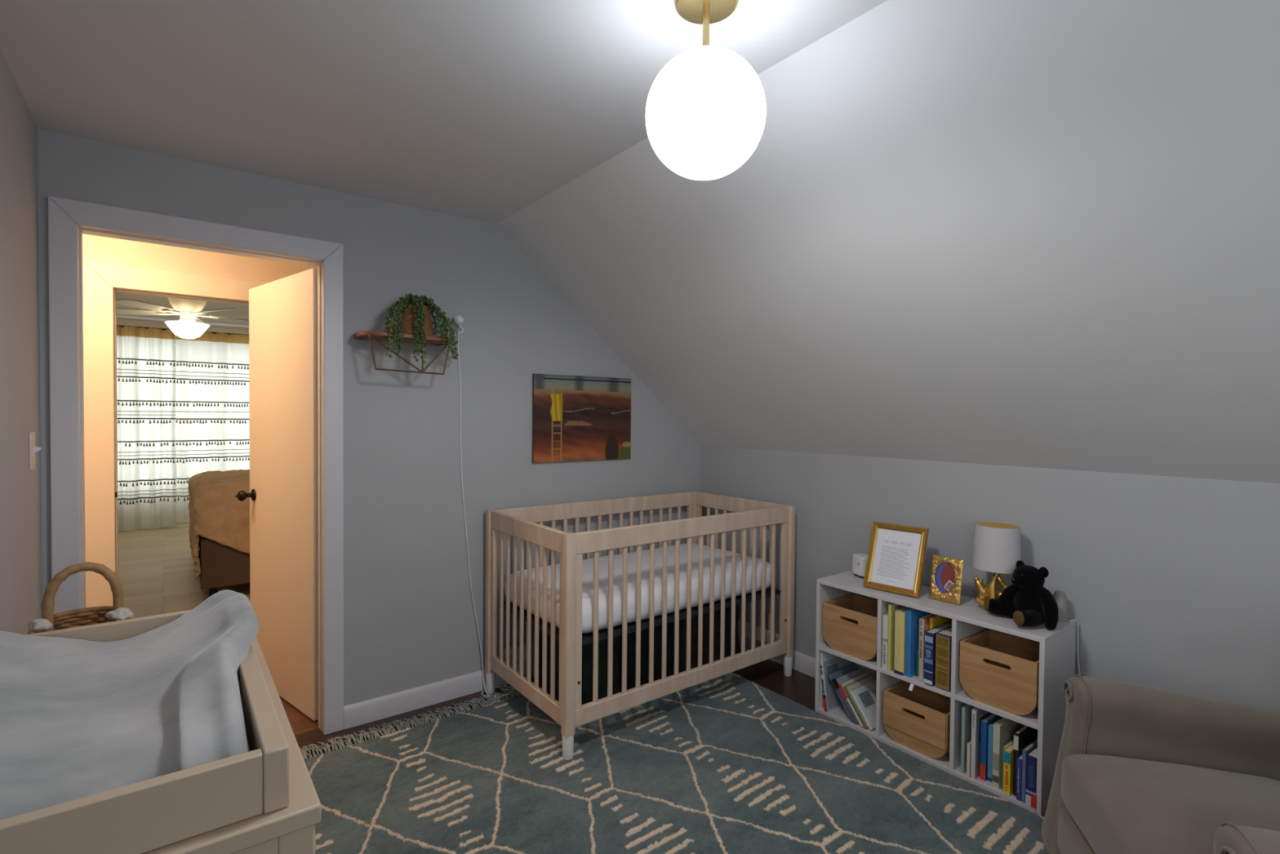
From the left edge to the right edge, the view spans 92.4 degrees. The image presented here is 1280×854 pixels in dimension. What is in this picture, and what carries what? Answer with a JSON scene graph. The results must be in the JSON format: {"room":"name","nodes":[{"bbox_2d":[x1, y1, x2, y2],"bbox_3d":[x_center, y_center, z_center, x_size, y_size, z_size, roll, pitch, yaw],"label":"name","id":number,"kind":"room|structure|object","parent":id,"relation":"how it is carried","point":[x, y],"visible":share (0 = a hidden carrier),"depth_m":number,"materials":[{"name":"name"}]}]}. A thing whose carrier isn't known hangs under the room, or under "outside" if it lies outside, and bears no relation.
{"room":"bedroom","nodes":[
{"label":"bedroom","id":0,"kind":"room"},
{"bbox_2d":[0,48,42,635],"bbox_3d":[-0.776,0.198,0.373,0.100,2.280,4.260,0,1,-37],"label":"wall","id":1,"kind":"structure","parent":0,"point":[20,487],"depth_m":1.75,"materials":[{"name":"grey paint"}]},
{"bbox_2d":[28,431,40,470],"bbox_3d":[-1.875,0.073,1.904,0.022,0.116,0.070,0,1,-37],"label":"light switch","id":2,"kind":"object","parent":1,"relation":"attached to","point":[33,449],"visible":1,"depth_m":1.88,"materials":[{"name":"beige plastic"}]},
{"bbox_2d":[28,431,35,470],"bbox_3d":[-1.881,0.073,1.899,0.006,0.116,0.070,0,1,-37],"label":"switch plate","id":3,"kind":"object","parent":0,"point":[32,446],"depth_m":1.88,"materials":[{"name":"beige plastic"}]},
{"bbox_2d":[115,292,248,328],"bbox_3d":[-3.390,-1.242,5.700,3.350,0.090,5.350,0,1,-37],"label":"ceiling","id":4,"kind":"structure","parent":0,"point":[242,311],"depth_m":6.54,"materials":[{"name":"paint"}]},
{"bbox_2d":[115,297,248,338],"bbox_3d":[-4.036,-0.994,5.524,1.209,0.410,1.214,0,1,-37],"label":"ceiling fan","id":5,"kind":"object","parent":4,"relation":"hanging from","point":[188,326],"visible":0.86,"depth_m":5.40,"materials":[{"name":"white ceramic"}]},
{"bbox_2d":[115,317,248,524],"bbox_3d":[-4.998,-0.066,7.806,3.150,2.450,0.100,0,1,-37],"label":"wall","id":6,"kind":"structure","parent":0,"point":[125,322],"depth_m":7.23,"materials":[{"name":"beige paint"}]},
{"bbox_2d":[82,233,316,282],"bbox_3d":[-1.829,0.041,3.634,3.400,2.450,0.120,0,1,-37],"label":"ceiling","id":7,"kind":"structure","parent":0,"point":[100,249],"depth_m":3.15,"materials":[{"name":"beige paint"}]},
{"bbox_2d":[82,260,268,622],"bbox_3d":[-2.253,0.241,3.225,0.996,2.060,0.020,0,1,-37],"label":"wall","id":8,"kind":"structure","parent":7,"relation":"attached to","point":[99,279],"depth_m":2.96,"materials":[{"name":"beige paint"}]},
{"bbox_2d":[113,287,248,577],"bbox_3d":[-2.295,0.288,3.280,0.802,1.963,0.124,0,1,-37],"label":"trim","id":9,"kind":"structure","parent":8,"relation":"attached to","point":[115,290],"depth_m":3.04,"materials":[{"name":"beige paint"}]},
{"bbox_2d":[37,128,701,706],"bbox_3d":[-1.081,0.138,2.824,3.600,2.300,0.120,0,1,-37],"label":"wall","id":10,"kind":"structure","parent":0,"point":[410,620],"depth_m":2.81,"materials":[{"name":"grey paint"}]},
{"bbox_2d":[47,195,343,734],"bbox_3d":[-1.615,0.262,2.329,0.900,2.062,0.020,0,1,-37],"label":"trim","id":11,"kind":"structure","parent":10,"relation":"attached to","point":[64,215],"depth_m":2.18,"materials":[{"name":"white paint"}]},
{"bbox_2d":[235,267,317,720],"bbox_3d":[-1.710,0.292,2.876,0.205,1.964,0.751,-1,2,-45],"label":"door","id":12,"kind":"structure","parent":10,"relation":"in","point":[282,495],"depth_m":2.83,"materials":[{"name":"white paint"}]},
{"bbox_2d":[353,330,452,374],"bbox_3d":[-1.017,-0.313,2.673,0.402,0.167,0.177,0,1,-37],"label":"wall shelf","id":13,"kind":"object","parent":10,"relation":"attached to","point":[371,335],"visible":0.71,"depth_m":2.60,"materials":[{"name":"brown wood"}]},
{"bbox_2d":[382,293,458,363],"bbox_3d":[-0.955,-0.426,2.680,0.356,0.310,0.216,0,1,-37],"label":"potted plant","id":14,"kind":"object","parent":13,"relation":"on","point":[414,317],"visible":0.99,"depth_m":2.61,"materials":[{"name":"green plant"}]},
{"bbox_2d":[343,656,534,729],"bbox_3d":[-0.450,1.238,3.250,2.059,0.095,0.016,0,1,-37],"label":"baseboard","id":15,"kind":"structure","parent":10,"relation":"attached to","point":[373,709],"depth_m":2.81,"materials":[{"name":"white paint"}]},
{"bbox_2d":[453,314,514,697],"bbox_3d":[-0.729,0.382,2.921,0.310,1.806,0.139,0,1,-28],"label":"camera","id":16,"kind":"object","parent":10,"relation":"attached to","point":[458,319],"visible":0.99,"depth_m":2.92,"materials":[{"name":"white plastic"}]},
{"bbox_2d":[532,373,631,462],"bbox_3d":[-0.302,-0.046,3.329,0.620,0.458,0.014,0,1,-37],"label":"wall picture","id":17,"kind":"object","parent":10,"relation":"attached to","point":[575,418],"visible":1,"depth_m":3.31,"materials":[{"name":"brown"}]},
{"bbox_2d":[0,0,887,224],"bbox_3d":[-0.108,-1.005,0.818,1.713,0.120,4.200,0,1,-37],"label":"ceiling","id":18,"kind":"structure","parent":0,"point":[480,110],"depth_m":1.70,"materials":[{"name":"grey paint"}]},
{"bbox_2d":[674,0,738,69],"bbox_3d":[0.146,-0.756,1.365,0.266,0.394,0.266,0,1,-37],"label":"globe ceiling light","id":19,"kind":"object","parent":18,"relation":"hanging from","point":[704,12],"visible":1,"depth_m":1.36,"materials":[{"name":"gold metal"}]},
{"bbox_2d":[118,523,1044,816],"bbox_3d":[-1.739,1.291,3.691,3.600,0.050,10.650,0,1,-37],"label":"floor","id":20,"kind":"structure","parent":0,"point":[157,572],"depth_m":4.41,"materials":[{"name":"brown wood"}]},
{"bbox_2d":[197,534,249,596],"bbox_3d":[-3.125,0.859,5.510,1.400,0.720,2.000,0,1,-37],"label":"bed","id":21,"kind":"object","parent":20,"relation":"on","point":[220,565],"visible":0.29,"depth_m":4.37,"materials":[{"name":"brown wood"}]},
{"bbox_2d":[187,469,249,579],"bbox_3d":[-2.998,0.747,5.159,1.272,0.732,1.389,0,1,-37],"label":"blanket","id":22,"kind":"object","parent":21,"relation":"on","point":[215,513],"visible":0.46,"depth_m":4.38,"materials":[{"name":"fabric"}]},
{"bbox_2d":[142,636,321,853],"bbox_3d":[-0.887,0.892,1.036,0.493,0.865,1.013,0,1,-37],"label":"dresser","id":23,"kind":"object","parent":20,"relation":"on","point":[291,828],"visible":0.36,"depth_m":0.75,"materials":[{"name":"white paint"}]},
{"bbox_2d":[26,561,124,634],"bbox_3d":[-1.169,0.367,1.277,0.148,0.169,0.212,0,1,-37],"label":"wicker basket","id":24,"kind":"object","parent":23,"relation":"on","point":[94,615],"visible":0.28,"depth_m":1.31,"materials":[{"name":"wicker"}]},
{"bbox_2d":[27,617,52,632],"bbox_3d":[-1.208,0.402,1.237,0.047,0.030,0.036,1,1,42],"label":"cloth","id":25,"kind":"object","parent":24,"relation":"in","point":[37,625],"visible":0.84,"depth_m":1.23,"materials":[{"name":"beige fabric"}]},
{"bbox_2d":[105,607,133,620],"bbox_3d":[-1.108,0.404,1.312,0.042,0.035,0.044,1,1,18],"label":"cloth","id":26,"kind":"object","parent":24,"relation":"in","point":[124,613],"visible":0.83,"depth_m":1.30,"materials":[{"name":"beige fabric"}]},
{"bbox_2d":[0,609,288,853],"bbox_3d":[-0.827,0.424,0.910,0.439,0.076,0.725,0,1,-37],"label":"tray","id":27,"kind":"object","parent":23,"relation":"on","point":[141,817],"visible":0.49,"depth_m":0.70,"materials":[{"name":"white paint"}]},
{"bbox_2d":[0,589,258,820],"bbox_3d":[-0.809,0.399,0.922,0.426,0.124,0.675,0,1,-37],"label":"changing pad","id":28,"kind":"object","parent":27,"relation":"on","point":[79,718],"visible":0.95,"depth_m":0.87,"materials":[{"name":"grey fabric"}]},
{"bbox_2d":[480,685,514,699],"bbox_3d":[-0.683,1.278,2.965,0.154,0.016,0.133,0,1,-37],"label":"cable loop","id":29,"kind":"object","parent":20,"relation":"on","point":[500,686],"visible":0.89,"depth_m":2.97,"materials":[{"name":"white plastic"}]},
{"bbox_2d":[298,671,1047,853],"bbox_3d":[0.265,1.309,1.718,2.203,0.024,3.181,0,1,-37],"label":"rug","id":30,"kind":"object","parent":20,"relation":"on","point":[729,763],"visible":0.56,"depth_m":2.20,"materials":[{"name":"teal fabric"}]},
{"bbox_2d":[533,629,620,705],"bbox_3d":[-0.310,1.081,2.968,0.273,0.390,0.432,0,1,-37],"label":"fabric bag","id":31,"kind":"object","parent":30,"relation":"on","point":[587,649],"visible":0.24,"depth_m":2.83,"materials":[{"name":"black fabric"}]},
{"bbox_2d":[484,490,795,759],"bbox_3d":[0.028,0.848,3.086,1.376,0.889,0.775,0,1,-37],"label":"crib","id":32,"kind":"object","parent":30,"relation":"on","point":[568,712],"visible":0.87,"depth_m":2.77,"materials":[{"name":"brown wood"}]},
{"bbox_2d":[504,542,771,633],"bbox_3d":[0.028,0.763,3.084,1.279,0.159,0.681,0,1,-37],"label":"mattress","id":33,"kind":"object","parent":32,"relation":"on","point":[588,564],"visible":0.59,"depth_m":2.85,"materials":[{"name":"white fabric"}]},
{"bbox_2d":[618,621,674,692],"bbox_3d":[-0.061,1.077,3.159,0.334,0.395,0.437,0,1,-37],"label":"bag","id":34,"kind":"object","parent":30,"relation":"on","point":[631,637],"visible":0.23,"depth_m":2.97,"materials":[{"name":"black fabric"}]},
{"bbox_2d":[673,604,739,672],"bbox_3d":[0.261,1.073,3.398,0.448,0.400,0.442,0,1,-37],"label":"fabric bundle","id":35,"kind":"object","parent":30,"relation":"on","point":[717,616],"visible":0.3,"depth_m":3.20,"materials":[{"name":"brown fabric"}]},
{"bbox_2d":[1041,674,1279,853],"bbox_3d":[1.480,0.896,1.374,0.786,0.861,0.932,1,1,16],"label":"armchair","id":36,"kind":"object","parent":30,"relation":"on","point":[1140,768],"visible":1,"depth_m":1.62,"materials":[{"name":"beige fabric"}]},
{"bbox_2d":[1061,754,1279,853],"bbox_3d":[1.379,0.968,1.404,0.577,0.208,0.567,1,1,15],"label":"seat cushion","id":37,"kind":"object","parent":36,"relation":"on","point":[1114,803],"depth_m":1.48,"materials":[{"name":"beige fabric"}]},
{"bbox_2d":[814,570,1075,816],"bbox_3d":[1.198,1.008,2.528,0.291,0.611,0.920,0,1,-37],"label":"cube bookcase","id":38,"kind":"object","parent":20,"relation":"on","point":[1056,646],"visible":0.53,"depth_m":2.32,"materials":[{"name":"white laminate"}]},
{"bbox_2d":[820,651,835,708],"bbox_3d":[0.890,1.155,2.848,0.162,0.255,0.008,0,1,-37],"label":"book","id":39,"kind":"object","parent":38,"relation":"on","point":[824,655],"visible":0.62,"depth_m":2.80,"materials":[{"name":"white paper"}]},
{"bbox_2d":[819,655,851,711],"bbox_3d":[0.913,1.172,2.841,0.214,0.222,0.046,0,1,-37],"label":"book","id":40,"kind":"object","parent":38,"relation":"on","point":[831,700],"visible":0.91,"depth_m":2.79,"materials":[{"name":"grey paper"}]},
{"bbox_2d":[826,662,838,684],"bbox_3d":[0.885,1.132,2.814,0.080,0.079,0.012,0,1,-37],"label":"picture","id":41,"kind":"object","parent":40,"relation":"attached to","point":[831,667],"depth_m":2.81},
{"bbox_2d":[827,663,857,721],"bbox_3d":[0.965,1.199,2.779,0.202,0.172,0.129,0,1,-37],"label":"book","id":42,"kind":"object","parent":38,"relation":"on","point":[839,673],"visible":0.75,"depth_m":2.79,"materials":[{"name":"grey paper"}]},
{"bbox_2d":[831,666,864,724],"bbox_3d":[0.977,1.202,2.756,0.203,0.166,0.137,0,1,-37],"label":"book","id":43,"kind":"object","parent":38,"relation":"on","point":[836,682],"visible":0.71,"depth_m":2.73,"materials":[{"name":"grey paper"}]},
{"bbox_2d":[835,668,863,684],"bbox_3d":[0.985,1.195,2.749,0.192,0.146,0.114,0,1,-37],"label":"print","id":44,"kind":"object","parent":43,"relation":"attached to","point":[858,672],"depth_m":2.78},
{"bbox_2d":[822,593,877,660],"bbox_3d":[1.006,0.898,2.757,0.235,0.198,0.271,0,1,-37],"label":"storage bin","id":45,"kind":"object","parent":38,"relation":"on","point":[850,622],"visible":0.77,"depth_m":2.71,"materials":[{"name":"brown wood"}]},
{"bbox_2d":[838,672,867,727],"bbox_3d":[0.994,1.210,2.730,0.204,0.152,0.123,0,1,-37],"label":"book","id":46,"kind":"object","parent":38,"relation":"on","point":[862,676],"visible":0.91,"depth_m":2.70,"materials":[{"name":"paper"}]},
{"bbox_2d":[843,675,874,728],"bbox_3d":[1.008,1.212,2.715,0.204,0.149,0.120,0,1,-37],"label":"book","id":47,"kind":"object","parent":38,"relation":"on","point":[868,679],"visible":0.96,"depth_m":2.70,"materials":[{"name":"green paper"}]},
{"bbox_2d":[852,553,867,578],"bbox_3d":[1.033,0.645,2.853,0.075,0.098,0.090,0,1,-17],"label":"machine","id":48,"kind":"object","parent":38,"relation":"on","point":[859,560],"visible":0.79,"depth_m":2.83,"materials":[{"name":"white plastic"}]},
{"bbox_2d":[849,679,876,729],"bbox_3d":[1.027,1.218,2.700,0.204,0.137,0.112,0,1,-37],"label":"book","id":49,"kind":"object","parent":38,"relation":"on","point":[864,696],"visible":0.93,"depth_m":2.67,"materials":[{"name":"white paper"}]},
{"bbox_2d":[857,689,875,707],"bbox_3d":[0.992,1.190,2.687,0.076,0.046,0.036,0,1,-37],"label":"picture","id":50,"kind":"object","parent":49,"relation":"attached to","point":[866,699],"depth_m":2.69},
{"bbox_2d":[882,613,888,669],"bbox_3d":[1.077,0.890,2.588,0.164,0.222,0.024,0,1,-37],"label":"book","id":51,"kind":"object","parent":38,"relation":"on","point":[885,620],"visible":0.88,"depth_m":2.54,"materials":[{"name":"white paper"}]},
{"bbox_2d":[887,603,899,671],"bbox_3d":[1.102,0.866,2.580,0.202,0.272,0.014,0,1,-37],"label":"book","id":52,"kind":"object","parent":38,"relation":"on","point":[891,607],"visible":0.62,"depth_m":2.52,"materials":[{"name":"yellow paper"}]},
{"bbox_2d":[862,521,928,597],"bbox_3d":[1.091,0.563,2.623,0.110,0.280,0.236,-1,2,-45],"label":"picture frame","id":53,"kind":"object","parent":38,"relation":"on","point":[895,559],"visible":1,"depth_m":2.62,"materials":[{"name":"gold metal"}]},
{"bbox_2d":[893,604,905,658],"bbox_3d":[1.131,0.871,2.585,0.203,0.262,0.011,0,1,-37],"label":"book","id":54,"kind":"object","parent":38,"relation":"on","point":[900,606],"visible":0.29,"depth_m":2.53,"materials":[{"name":"paper"}]},
{"bbox_2d":[893,606,910,675],"bbox_3d":[1.129,0.876,2.548,0.204,0.254,0.042,0,1,-37],"label":"book","id":55,"kind":"object","parent":38,"relation":"on","point":[900,614],"visible":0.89,"depth_m":2.48,"materials":[{"name":"yellow paper"}]},
{"bbox_2d":[908,683,914,690],"bbox_3d":[1.085,1.035,2.443,0.035,0.022,0.013,0,1,-37],"label":"paper tag","id":56,"kind":"object","parent":38,"relation":"attached to","point":[911,686],"visible":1,"depth_m":2.44,"materials":[{"name":"white paper"}]},
{"bbox_2d":[883,680,950,758],"bbox_3d":[1.184,1.196,2.522,0.241,0.191,0.265,0,1,-37],"label":"storage bin","id":57,"kind":"object","parent":38,"relation":"on","point":[917,719],"visible":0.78,"depth_m":2.48,"materials":[{"name":"brown wood"}]},
{"bbox_2d":[915,649,919,676],"bbox_3d":[1.161,0.955,2.508,0.122,0.098,0.011,0,1,-37],"label":"book","id":58,"kind":"object","parent":38,"relation":"on","point":[917,651],"visible":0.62,"depth_m":2.47,"materials":[{"name":"teal paper"}]},
{"bbox_2d":[905,608,931,677],"bbox_3d":[1.171,0.870,2.536,0.244,0.266,0.022,0,1,-37],"label":"book","id":59,"kind":"object","parent":38,"relation":"on","point":[913,615],"visible":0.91,"depth_m":2.47,"materials":[{"name":"blue paper"}]},
{"bbox_2d":[918,613,934,678],"bbox_3d":[1.204,0.885,2.516,0.204,0.238,0.020,0,1,-37],"label":"book","id":60,"kind":"object","parent":38,"relation":"on","point":[922,624],"visible":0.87,"depth_m":2.45,"materials":[{"name":"beige paper"}]},
{"bbox_2d":[925,614,936,631],"bbox_3d":[1.225,0.884,2.512,0.203,0.240,0.011,0,1,-37],"label":"book","id":61,"kind":"object","parent":38,"relation":"on","point":[927,620],"visible":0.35,"depth_m":2.45,"materials":[{"name":"paper"}]},
{"bbox_2d":[924,621,951,686],"bbox_3d":[1.202,0.902,2.449,0.204,0.206,0.034,0,1,-37],"label":"book","id":62,"kind":"object","parent":38,"relation":"on","point":[931,634],"visible":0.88,"depth_m":2.39,"materials":[{"name":"blue paper"}]},
{"bbox_2d":[929,614,951,629],"bbox_3d":[1.236,0.882,2.505,0.202,0.244,0.012,0,1,-37],"label":"book","id":63,"kind":"object","parent":38,"relation":"on","point":[936,620],"visible":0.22,"depth_m":2.47,"materials":[{"name":"yellow paper"}]},
{"bbox_2d":[935,626,951,692],"bbox_3d":[1.239,0.900,2.412,0.204,0.212,0.056,0,1,-37],"label":"book","id":64,"kind":"object","parent":38,"relation":"on","point":[944,637],"visible":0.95,"depth_m":2.35,"materials":[{"name":"yellow paper"}]},
{"bbox_2d":[928,554,964,605],"bbox_3d":[1.239,0.614,2.478,0.062,0.178,0.127,0,1,-37],"label":"ornate frame","id":65,"kind":"object","parent":38,"relation":"on","point":[946,576],"visible":1,"depth_m":2.47,"materials":[{"name":"gold metal"}]},
{"bbox_2d":[945,581,953,590],"bbox_3d":[1.242,0.639,2.459,0.006,0.041,0.039,0,1,-33],"label":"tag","id":66,"kind":"object","parent":65,"relation":"attached to","point":[948,584],"depth_m":2.46,"materials":[{"name":"white paper"}]},
{"bbox_2d":[960,703,974,773],"bbox_3d":[1.271,1.172,2.345,0.162,0.247,0.012,0,1,-37],"label":"book","id":67,"kind":"object","parent":38,"relation":"on","point":[966,736],"visible":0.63,"depth_m":2.30,"materials":[{"name":"paper"}]},
{"bbox_2d":[966,740,971,777],"bbox_3d":[1.262,1.234,2.308,0.122,0.124,0.012,0,1,-37],"label":"book","id":68,"kind":"object","parent":38,"relation":"on","point":[969,744],"visible":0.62,"depth_m":2.27,"materials":[{"name":"beige paper"}]},
{"bbox_2d":[970,706,991,779],"bbox_3d":[1.314,1.169,2.326,0.224,0.256,0.017,0,1,-37],"label":"book","id":69,"kind":"object","parent":38,"relation":"on","point":[978,714],"visible":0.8,"depth_m":2.26,"materials":[{"name":"white paper"}]},
{"bbox_2d":[979,713,1000,781],"bbox_3d":[1.340,1.189,2.316,0.203,0.216,0.020,0,1,-37],"label":"book","id":70,"kind":"object","parent":38,"relation":"on","point":[985,722],"visible":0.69,"depth_m":2.25,"materials":[{"name":"blue paper"}]},
{"bbox_2d":[986,716,1003,782],"bbox_3d":[1.359,1.194,2.301,0.203,0.206,0.020,0,1,-37],"label":"book","id":71,"kind":"object","parent":38,"relation":"on","point":[990,735],"visible":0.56,"depth_m":2.24,"materials":[{"name":"blue paper"}]},
{"bbox_2d":[972,521,1021,609],"bbox_3d":[1.377,0.542,2.371,0.164,0.329,0.164,0,1,-37],"label":"table lamp","id":72,"kind":"object","parent":38,"relation":"on","point":[997,546],"visible":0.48,"depth_m":2.32,"materials":[{"name":"grey fabric"}]},
{"bbox_2d":[959,628,1039,715],"bbox_3d":[1.374,0.908,2.278,0.235,0.203,0.258,0,1,-37],"label":"storage bin","id":73,"kind":"object","parent":38,"relation":"on","point":[997,669],"visible":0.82,"depth_m":2.23,"materials":[{"name":"brown wood"}]},
{"bbox_2d":[991,717,1022,789],"bbox_3d":[1.357,1.184,2.265,0.203,0.228,0.022,0,1,-37],"label":"book","id":74,"kind":"object","parent":38,"relation":"on","point":[1004,729],"visible":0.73,"depth_m":2.21,"materials":[{"name":"beige paper"}]},
{"bbox_2d":[1000,737,1013,790],"bbox_3d":[1.371,1.222,2.249,0.182,0.154,0.014,0,1,-37],"label":"book","id":75,"kind":"object","parent":38,"relation":"on","point":[1011,740],"visible":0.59,"depth_m":2.20,"materials":[{"name":"paper"}]},
{"bbox_2d":[1003,742,1013,796],"bbox_3d":[1.354,1.220,2.211,0.154,0.158,0.022,0,1,-37],"label":"book","id":76,"kind":"object","parent":38,"relation":"on","point":[1009,750],"visible":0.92,"depth_m":2.17,"materials":[{"name":"yellow paper"}]},
{"bbox_2d":[1016,753,1022,800],"bbox_3d":[1.389,1.227,2.191,0.184,0.145,0.016,0,1,-37],"label":"book","id":77,"kind":"object","parent":38,"relation":"on","point":[1019,763],"visible":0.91,"depth_m":2.13,"materials":[{"name":"blue paper"}]},
{"bbox_2d":[983,560,1058,630],"bbox_3d":[1.385,0.604,2.226,0.197,0.211,0.189,1,1,6],"label":"teddy bear","id":78,"kind":"object","parent":38,"relation":"on","point":[1027,601],"visible":1,"depth_m":2.19},
{"bbox_2d":[1013,724,1037,795],"bbox_3d":[1.402,1.188,2.222,0.203,0.222,0.016,0,1,-37],"label":"book","id":79,"kind":"object","parent":38,"relation":"on","point":[1024,735],"visible":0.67,"depth_m":2.17,"materials":[{"name":"black paper"}]},
{"bbox_2d":[1021,737,1037,803],"bbox_3d":[1.407,1.209,2.184,0.202,0.182,0.012,0,1,-37],"label":"book","id":80,"kind":"object","parent":38,"relation":"on","point":[1028,748],"visible":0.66,"depth_m":2.12,"materials":[{"name":"blue paper"}]},
{"bbox_2d":[1025,745,1037,808],"bbox_3d":[1.421,1.215,2.164,0.205,0.172,0.034,0,1,-37],"label":"book","id":81,"kind":"object","parent":38,"relation":"on","point":[1032,756],"visible":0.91,"depth_m":2.10,"materials":[{"name":"blue paper"}]},
{"bbox_2d":[1053,590,1080,675],"bbox_3d":[1.568,0.952,2.264,0.105,0.700,0.054,1,1,4],"label":"night light","id":82,"kind":"object","parent":38,"relation":"on","point":[1060,596],"visible":0.69,"depth_m":2.24,"materials":[{"name":"grey plastic"}]},
{"bbox_2d":[496,0,1279,483],"bbox_3d":[1.157,-0.454,1.802,1.487,1.238,4.200,0,1,-37],"label":"ceiling","id":83,"kind":"structure","parent":0,"point":[1034,233],"depth_m":1.77,"materials":[{"name":"grey paint"}]},
{"bbox_2d":[700,445,1279,710],"bbox_3d":[1.660,0.741,2.295,0.100,1.162,4.320,0,1,-37],"label":"wall","id":84,"kind":"structure","parent":0,"point":[1167,582],"depth_m":2.21,"materials":[{"name":"grey paint"}]},
{"bbox_2d":[738,632,815,678],"bbox_3d":[1.646,1.276,2.222,0.016,0.095,4.200,0,1,-37],"label":"baseboard","id":85,"kind":"structure","parent":84,"relation":"attached to","point":[802,663],"depth_m":3.26,"materials":[{"name":"white paint"}]},
{"bbox_3d":[-4.727,-0.005,4.782,0.100,2.450,5.230,0,1,-37],"label":"wall","id":86,"kind":"structure","parent":0,"visible":0},
{"bbox_2d":[116,324,248,335],"bbox_3d":[-5.199,-1.135,7.359,2.200,0.022,0.022,0,1,-37],"label":"curtain rod","id":87,"kind":"object","parent":86,"relation":"attached to","point":[122,326],"visible":0.32,"depth_m":7.11,"materials":[{"name":"brown metal"}]},
{"bbox_2d":[116,325,177,530],"bbox_3d":[-5.705,0.019,6.960,0.711,2.300,0.105,0,1,-37],"label":"curtain","id":88,"kind":"object","parent":87,"relation":"hanging from","point":[146,380],"visible":0.74,"depth_m":7.02,"materials":[{"name":"white fabric"}]},
{"bbox_2d":[175,331,249,523],"bbox_3d":[-4.928,-0.006,7.550,1.262,2.260,0.110,0,1,-37],"label":"curtain","id":89,"kind":"object","parent":87,"relation":"hanging from","point":[212,404],"visible":0.44,"depth_m":7.38,"materials":[{"name":"white fabric"}]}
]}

